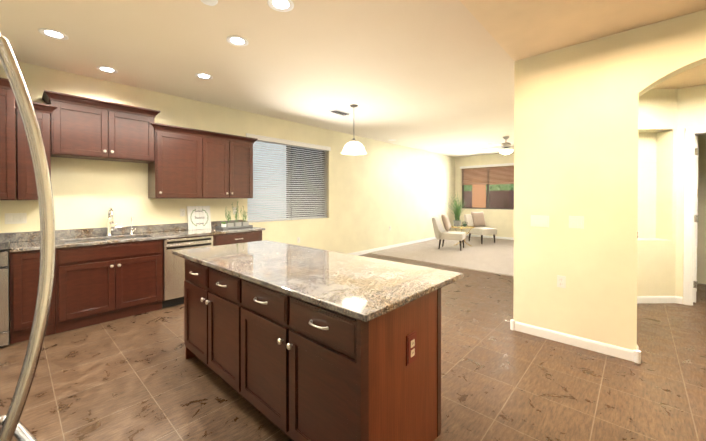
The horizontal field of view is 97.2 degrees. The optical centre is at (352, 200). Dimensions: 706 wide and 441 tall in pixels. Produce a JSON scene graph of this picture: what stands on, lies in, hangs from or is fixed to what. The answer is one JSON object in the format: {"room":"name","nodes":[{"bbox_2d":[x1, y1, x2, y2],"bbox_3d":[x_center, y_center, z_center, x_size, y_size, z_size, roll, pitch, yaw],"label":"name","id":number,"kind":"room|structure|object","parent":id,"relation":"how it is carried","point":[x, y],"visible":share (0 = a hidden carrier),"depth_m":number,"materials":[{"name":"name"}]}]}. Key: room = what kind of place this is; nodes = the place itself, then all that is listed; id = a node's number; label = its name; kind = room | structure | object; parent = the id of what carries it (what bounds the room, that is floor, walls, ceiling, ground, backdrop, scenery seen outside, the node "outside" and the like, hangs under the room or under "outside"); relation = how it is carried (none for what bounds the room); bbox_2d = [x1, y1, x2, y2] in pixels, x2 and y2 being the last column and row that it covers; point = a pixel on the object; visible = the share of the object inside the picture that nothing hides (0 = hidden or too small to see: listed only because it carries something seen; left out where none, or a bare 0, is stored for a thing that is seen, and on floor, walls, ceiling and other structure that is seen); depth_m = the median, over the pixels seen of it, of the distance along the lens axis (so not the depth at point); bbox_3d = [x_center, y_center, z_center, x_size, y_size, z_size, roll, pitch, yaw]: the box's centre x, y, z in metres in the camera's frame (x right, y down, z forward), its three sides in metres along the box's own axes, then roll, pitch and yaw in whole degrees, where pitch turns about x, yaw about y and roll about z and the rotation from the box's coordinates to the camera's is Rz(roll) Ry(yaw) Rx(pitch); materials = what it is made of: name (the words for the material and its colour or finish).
{"room":"kitchen","nodes":[
{"label":"kitchen","id":0,"kind":"room"},
{"bbox_2d":[0,60,454,299],"bbox_3d":[-0.331,-0.105,7.171,0.200,2.880,12.350,0,1,42],"label":"wall","id":1,"kind":"structure","parent":0,"point":[378,189],"depth_m":5.56,"materials":[{"name":"beige paint"}]},
{"bbox_2d":[0,78,27,199],"bbox_3d":[-3.686,-0.592,3.039,0.417,1.182,0.670,0,1,42],"label":"upper cabinet","id":2,"kind":"object","parent":1,"relation":"attached to","point":[13,138],"depth_m":3.08,"materials":[{"name":"brown wood"}]},
{"bbox_2d":[5,213,26,223],"bbox_3d":[-3.660,0.197,3.381,0.010,0.115,0.162,0,1,42],"label":"light switch","id":3,"kind":"object","parent":1,"relation":"attached to","point":[15,218],"visible":1,"depth_m":3.38,"materials":[{"name":"white plastic"}]},
{"bbox_2d":[28,102,51,199],"bbox_3d":[-3.444,-0.509,3.356,0.347,1.012,0.248,0,1,42],"label":"upper cabinet","id":4,"kind":"object","parent":1,"relation":"attached to","point":[43,112],"depth_m":3.28,"materials":[{"name":"brown wood"}]},
{"bbox_2d":[48,91,155,162],"bbox_3d":[-3.029,-0.833,3.807,0.347,0.662,0.970,0,1,42],"label":"upper cabinet","id":5,"kind":"object","parent":1,"relation":"attached to","point":[82,128],"depth_m":3.65,"materials":[{"name":"brown wood"}]},
{"bbox_2d":[148,123,207,197],"bbox_3d":[-2.477,-0.516,4.413,0.347,0.977,0.653,0,1,42],"label":"upper cabinet","id":6,"kind":"object","parent":1,"relation":"attached to","point":[183,162],"depth_m":4.27,"materials":[{"name":"brown wood"}]},
{"bbox_2d":[180,209,184,215],"bbox_3d":[-2.526,0.181,4.620,0.008,0.115,0.070,0,1,42],"label":"outlet","id":7,"kind":"object","parent":1,"relation":"attached to","point":[182,212],"visible":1,"depth_m":4.61,"materials":[{"name":"white plastic"}]},
{"bbox_2d":[208,131,255,197],"bbox_3d":[-2.050,-0.520,4.879,0.347,0.977,0.886,0,1,42],"label":"upper cabinet","id":8,"kind":"object","parent":1,"relation":"attached to","point":[230,157],"depth_m":4.80,"materials":[{"name":"brown wood"}]},
{"bbox_2d":[248,144,324,218],"bbox_3d":[-1.286,-0.377,6.199,0.060,1.540,1.930,0,1,42],"label":"window","id":9,"kind":"structure","parent":1,"relation":"in","point":[291,178],"depth_m":6.46,"materials":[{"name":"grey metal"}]},
{"bbox_2d":[247,140,326,222],"bbox_3d":[-1.208,-0.379,6.127,0.083,1.532,1.922,0,1,42],"label":"window blinds","id":10,"kind":"object","parent":9,"relation":"attached to","point":[288,207],"visible":0.77,"depth_m":6.05,"materials":[{"name":"grey plastic"}]},
{"bbox_2d":[246,133,330,150],"bbox_3d":[-1.165,-1.117,6.081,0.026,0.082,1.990,0,1,42],"label":"window valance","id":11,"kind":"object","parent":1,"relation":"attached to","point":[278,140],"visible":0.88,"depth_m":5.97,"materials":[{"name":"white"}]},
{"bbox_2d":[348,237,435,254],"bbox_3d":[0.966,1.278,8.442,0.014,0.092,8.340,0,1,42],"label":"baseboard","id":12,"kind":"structure","parent":1,"relation":"attached to","point":[403,244],"depth_m":8.46,"materials":[{"name":"white wood"}]},
{"bbox_2d":[0,0,514,156],"bbox_3d":[2.306,-1.575,4.745,7.550,0.100,12.550,0,1,42],"label":"ceiling","id":13,"kind":"structure","parent":0,"point":[435,76],"depth_m":3.32,"materials":[{"name":"paint"}]},
{"bbox_2d":[38,28,68,39],"bbox_3d":[-2.714,-1.505,2.825,0.200,0.007,0.200,0,1,42],"label":"recessed light","id":14,"kind":"object","parent":13,"relation":"in","point":[55,34],"visible":1,"depth_m":2.82,"materials":[{"name":"white"}]},
{"bbox_2d":[96,66,117,72],"bbox_3d":[-2.846,-1.512,3.606,0.200,0.007,0.200,0,1,42],"label":"recessed light","id":15,"kind":"object","parent":13,"relation":"in","point":[106,69],"visible":1,"depth_m":3.60,"materials":[{"name":"white"}]},
{"bbox_2d":[195,73,212,79],"bbox_3d":[-1.820,-1.513,3.801,0.200,0.007,0.200,0,1,42],"label":"recessed light","id":16,"kind":"object","parent":13,"relation":"in","point":[203,76],"visible":1,"depth_m":3.80,"materials":[{"name":"white"}]},
{"bbox_2d":[200,0,217,5],"bbox_3d":[-1.068,-1.487,2.303,0.130,0.034,0.130,0,1,42],"label":"smoke detector","id":17,"kind":"object","parent":13,"relation":"attached to","point":[211,2],"visible":0.98,"depth_m":2.31,"materials":[{"name":"white plastic"}]},
{"bbox_2d":[226,36,248,45],"bbox_3d":[-1.093,-1.506,2.948,0.200,0.007,0.200,0,1,42],"label":"recessed light","id":18,"kind":"object","parent":13,"relation":"in","point":[238,41],"visible":1,"depth_m":2.94,"materials":[{"name":"white"}]},
{"bbox_2d":[267,0,293,11],"bbox_3d":[-0.552,-1.501,2.383,0.200,0.007,0.200,0,1,42],"label":"recessed light","id":19,"kind":"object","parent":13,"relation":"in","point":[282,5],"visible":1,"depth_m":2.40,"materials":[{"name":"white"}]},
{"bbox_2d":[328,109,350,115],"bbox_3d":[-0.229,-1.523,5.419,0.200,0.015,0.400,0,1,42],"label":"ceiling vent","id":20,"kind":"object","parent":13,"relation":"in","point":[339,112],"visible":1,"depth_m":5.38,"materials":[{"name":"white metal"}]},
{"bbox_2d":[341,104,366,154],"bbox_3d":[0.015,-1.142,5.022,0.420,0.770,0.420,0,1,42],"label":"pendant light","id":21,"kind":"object","parent":13,"relation":"hanging from","point":[353,147],"visible":1,"depth_m":4.92,"materials":[{"name":"white glass"}]},
{"bbox_2d":[477,136,513,154],"bbox_3d":[3.698,-1.324,7.633,1.267,0.450,1.317,0,1,42],"label":"ceiling fan light","id":22,"kind":"object","parent":13,"relation":"hanging from","point":[505,146],"visible":0.98,"depth_m":7.53,"materials":[{"name":"grey metal"}]},
{"bbox_2d":[0,254,705,440],"bbox_3d":[2.306,1.385,4.770,7.550,0.060,12.550,0,1,42],"label":"floor","id":23,"kind":"structure","parent":0,"point":[138,377],"depth_m":2.34,"materials":[{"name":"tile"}]},
{"bbox_2d":[0,242,9,346],"bbox_3d":[-3.670,0.900,2.808,0.717,0.902,0.763,0,1,42],"label":"range","id":24,"kind":"object","parent":23,"relation":"on","point":[4,300],"visible":1,"depth_m":2.88,"materials":[{"name":"silver metal"}]},
{"bbox_2d":[0,33,54,440],"bbox_3d":[-0.732,0.504,0.118,0.920,1.780,0.936,0,1,42],"label":"fridge","id":25,"kind":"object","parent":23,"relation":"on","point":[11,425],"visible":1,"depth_m":0.48,"materials":[{"name":"silver metal"}]},
{"bbox_2d":[9,230,261,343],"bbox_3d":[-2.837,0.922,3.785,0.681,0.883,3.548,0,1,42],"label":"base cabinet","id":26,"kind":"object","parent":23,"relation":"on","point":[96,284],"depth_m":3.37,"materials":[{"name":"brown wood"}]},
{"bbox_2d":[0,220,264,251],"bbox_3d":[-2.834,0.411,3.802,0.657,0.136,3.586,0,1,42],"label":"countertop","id":27,"kind":"structure","parent":26,"relation":"on","point":[24,241],"depth_m":3.83,"materials":[{"name":"stone"}]},
{"bbox_2d":[64,236,144,243],"bbox_3d":[-2.906,0.576,3.711,0.444,0.190,0.824,0,1,42],"label":"undermount sink","id":28,"kind":"object","parent":27,"relation":"in","point":[103,239],"visible":0.02,"depth_m":3.83,"materials":[{"name":"silver metal"}]},
{"bbox_2d":[106,207,116,235],"bbox_3d":[-2.994,0.265,3.880,0.209,0.364,0.104,0,1,42],"label":"faucet","id":29,"kind":"object","parent":27,"relation":"on","point":[110,219],"visible":1,"depth_m":3.90,"materials":[{"name":"silver metal"}]},
{"bbox_2d":[187,206,210,229],"bbox_3d":[-2.339,0.264,4.741,0.068,0.352,0.333,0,1,42],"label":"home sign","id":30,"kind":"object","parent":27,"relation":"on","point":[199,217],"visible":1,"depth_m":4.73,"materials":[{"name":"white wood"}]},
{"bbox_2d":[215,202,252,228],"bbox_3d":[-1.897,0.226,4.981,0.250,0.422,0.500,0,1,42],"label":"potted plants","id":31,"kind":"object","parent":27,"relation":"on","point":[237,224],"visible":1,"depth_m":4.98,"materials":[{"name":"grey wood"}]},
{"bbox_2d":[162,235,212,307],"bbox_3d":[-2.357,0.924,4.290,0.614,0.870,0.604,0,1,42],"label":"dishwasher","id":32,"kind":"object","parent":23,"relation":"on","point":[173,277],"visible":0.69,"depth_m":3.97,"materials":[{"name":"silver metal"}]},
{"bbox_2d":[184,259,440,440],"bbox_3d":[-0.478,0.935,2.246,2.041,0.883,0.762,0,1,42],"label":"kitchen island","id":33,"kind":"object","parent":23,"relation":"on","point":[293,368],"visible":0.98,"depth_m":1.63,"materials":[{"name":"brown wood"}]},
{"bbox_2d":[172,240,462,321],"bbox_3d":[-0.465,0.475,2.401,2.290,0.031,0.965,0,1,42],"label":"island countertop","id":34,"kind":"structure","parent":33,"relation":"on","point":[364,289],"depth_m":1.95,"materials":[{"name":"stone"}]},
{"bbox_2d":[367,236,513,276],"bbox_3d":[3.544,1.317,8.292,4.018,0.016,5.079,0,1,42],"label":"floor carpet","id":35,"kind":"object","parent":23,"relation":"on","point":[488,255],"visible":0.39,"depth_m":7.70,"materials":[{"name":"beige carpet"}]},
{"bbox_2d":[432,216,465,250],"bbox_3d":[2.594,0.883,8.443,0.795,0.848,0.580,0,1,27],"label":"chair","id":36,"kind":"object","parent":35,"relation":"on","point":[440,232],"visible":1,"depth_m":8.30,"materials":[{"name":"beige fabric"}]},
{"bbox_2d":[441,213,450,231],"bbox_3d":[2.539,0.600,8.470,0.140,0.495,0.495,-19,-8,26],"label":"pillow","id":37,"kind":"object","parent":36,"relation":"on","point":[446,222],"visible":1,"depth_m":8.30,"materials":[{"name":"beige fabric"}]},
{"bbox_2d":[451,225,474,245],"bbox_3d":[3.159,1.030,8.995,0.668,0.554,0.668,0,1,42],"label":"glass side table","id":38,"kind":"object","parent":35,"relation":"on","point":[461,227],"visible":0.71,"depth_m":8.90,"materials":[{"name":"gold metal"}]},
{"bbox_2d":[445,193,472,225],"bbox_3d":[3.044,0.226,9.166,1.124,1.047,1.230,0,1,42],"label":"potted plant","id":39,"kind":"object","parent":38,"relation":"on","point":[457,214],"visible":1,"depth_m":9.13,"materials":[{"name":"green plant"}]},
{"bbox_2d":[464,214,496,243],"bbox_3d":[3.945,0.873,9.673,0.580,0.848,0.795,0,1,-20],"label":"chair","id":40,"kind":"object","parent":35,"relation":"on","point":[481,230],"visible":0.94,"depth_m":9.44,"materials":[{"name":"beige fabric"}]},
{"bbox_2d":[471,212,486,226],"bbox_3d":[3.924,0.590,9.730,0.495,0.495,0.140,0,-16,-20],"label":"pillow","id":41,"kind":"object","parent":40,"relation":"on","point":[478,218],"visible":1,"depth_m":9.66,"materials":[{"name":"beige fabric"}]},
{"bbox_2d":[455,152,513,237],"bbox_3d":[6.481,-0.122,9.171,7.150,2.880,0.200,0,1,42],"label":"wall","id":42,"kind":"structure","parent":0,"point":[501,221],"depth_m":10.68,"materials":[{"name":"beige paint"}]},
{"bbox_2d":[460,163,513,168],"bbox_3d":[4.602,-1.187,10.730,1.900,0.082,0.020,0,1,42],"label":"window valance","id":43,"kind":"object","parent":42,"relation":"attached to","point":[489,165],"visible":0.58,"depth_m":10.68,"materials":[{"name":"white"}]},
{"bbox_2d":[462,166,513,209],"bbox_3d":[4.712,-0.457,10.856,1.840,1.520,0.060,0,1,42],"label":"window","id":44,"kind":"structure","parent":42,"relation":"in","point":[475,207],"depth_m":10.84,"materials":[{"name":"glass"}]},
{"bbox_2d":[461,165,513,184],"bbox_3d":[4.640,-0.890,10.774,1.832,0.648,0.083,0,1,42],"label":"window blinds","id":45,"kind":"object","parent":44,"relation":"attached to","point":[466,182],"visible":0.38,"depth_m":10.74,"materials":[{"name":"beige wood"}]},
{"bbox_2d":[466,234,513,239],"bbox_3d":[5.266,1.264,10.150,3.990,0.092,0.014,0,1,42],"label":"baseboard","id":46,"kind":"structure","parent":42,"relation":"attached to","point":[485,236],"depth_m":10.61,"materials":[{"name":"white wood"}]},
{"bbox_2d":[460,0,705,88],"bbox_3d":[3.862,-1.488,3.321,3.130,0.049,12.350,0,1,42],"label":"ceiling","id":47,"kind":"structure","parent":0,"point":[519,29],"depth_m":2.52,"materials":[{"name":"beige paint"}]},
{"bbox_2d":[513,9,705,349],"bbox_3d":[2.833,-0.040,2.357,2.930,2.830,0.160,0,1,42],"label":"wall","id":48,"kind":"structure","parent":0,"point":[576,108],"depth_m":2.87,"materials":[{"name":"beige paint"}]},
{"bbox_2d":[531,215,548,226],"bbox_3d":[1.872,0.209,3.123,0.162,0.115,0.010,0,1,42],"label":"switch plate","id":49,"kind":"object","parent":48,"relation":"attached to","point":[539,221],"visible":1,"depth_m":3.12,"materials":[{"name":"white plastic"}]},
{"bbox_2d":[557,275,565,287],"bbox_3d":[2.009,0.785,3.003,0.070,0.115,0.008,0,1,42],"label":"outlet","id":50,"kind":"object","parent":48,"relation":"attached to","point":[561,281],"visible":1,"depth_m":3.00,"materials":[{"name":"white plastic"}]},
{"bbox_2d":[510,319,640,363],"bbox_3d":[2.098,1.320,3.020,1.021,0.100,0.190,0,1,42],"label":"baseboard","id":51,"kind":"structure","parent":48,"relation":"attached to","point":[611,350],"depth_m":2.90,"materials":[{"name":"white wood"}]},
{"bbox_2d":[569,216,583,228],"bbox_3d":[2.093,0.205,2.920,0.116,0.115,0.010,0,1,42],"label":"switch plate","id":52,"kind":"object","parent":48,"relation":"attached to","point":[576,221],"visible":1,"depth_m":2.92,"materials":[{"name":"white plastic"}]},
{"bbox_2d":[637,89,676,295],"bbox_3d":[3.456,-0.056,4.277,1.639,2.830,0.340,0,0,-1],"label":"wall","id":53,"kind":"structure","parent":0,"point":[657,175],"depth_m":4.13,"materials":[{"name":"beige paint"}]},
{"bbox_2d":[637,296,682,303],"bbox_3d":[3.480,1.315,4.093,1.255,0.092,1.137,0,1,42],"label":"baseboard","id":54,"kind":"structure","parent":53,"relation":"attached to","point":[660,299],"depth_m":4.11,"materials":[{"name":"white wood"}]},
{"bbox_2d":[675,84,705,296],"bbox_3d":[4.912,-0.051,3.635,1.590,2.830,0.140,0,1,42],"label":"wall","id":55,"kind":"structure","parent":0,"point":[691,106],"depth_m":4.08,"materials":[{"name":"beige paint"}]},
{"bbox_2d":[683,125,705,304],"bbox_3d":[4.727,0.208,3.791,0.970,2.310,0.167,0,1,42],"label":"door frame","id":56,"kind":"structure","parent":55,"relation":"attached to","point":[689,158],"depth_m":4.03,"materials":[{"name":"white wood"}]},
{"bbox_2d":[693,136,698,302],"bbox_3d":[4.802,0.247,4.370,0.812,2.198,0.046,0,1,-43],"label":"door","id":57,"kind":"structure","parent":55,"relation":"in","point":[695,284],"depth_m":4.10,"materials":[{"name":"white wood"}]},
{"bbox_2d":[695,134,705,283],"bbox_3d":[5.938,-0.061,4.838,1.700,2.830,0.100,0,1,42],"label":"wall","id":58,"kind":"structure","parent":0,"point":[701,246],"depth_m":5.04,"materials":[{"name":"beige paint"}]},
{"label":"outside","id":59,"kind":"structure","parent":0,"visible":0},
{"bbox_2d":[464,166,513,207],"bbox_3d":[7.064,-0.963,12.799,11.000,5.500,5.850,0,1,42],"label":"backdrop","id":60,"kind":"structure","parent":59,"point":[498,197],"depth_m":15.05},
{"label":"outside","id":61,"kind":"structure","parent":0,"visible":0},
{"bbox_2d":[247,141,285,219],"bbox_3d":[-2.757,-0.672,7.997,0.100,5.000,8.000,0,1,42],"label":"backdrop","id":62,"kind":"structure","parent":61,"point":[268,176],"depth_m":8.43,"materials":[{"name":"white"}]}
]}

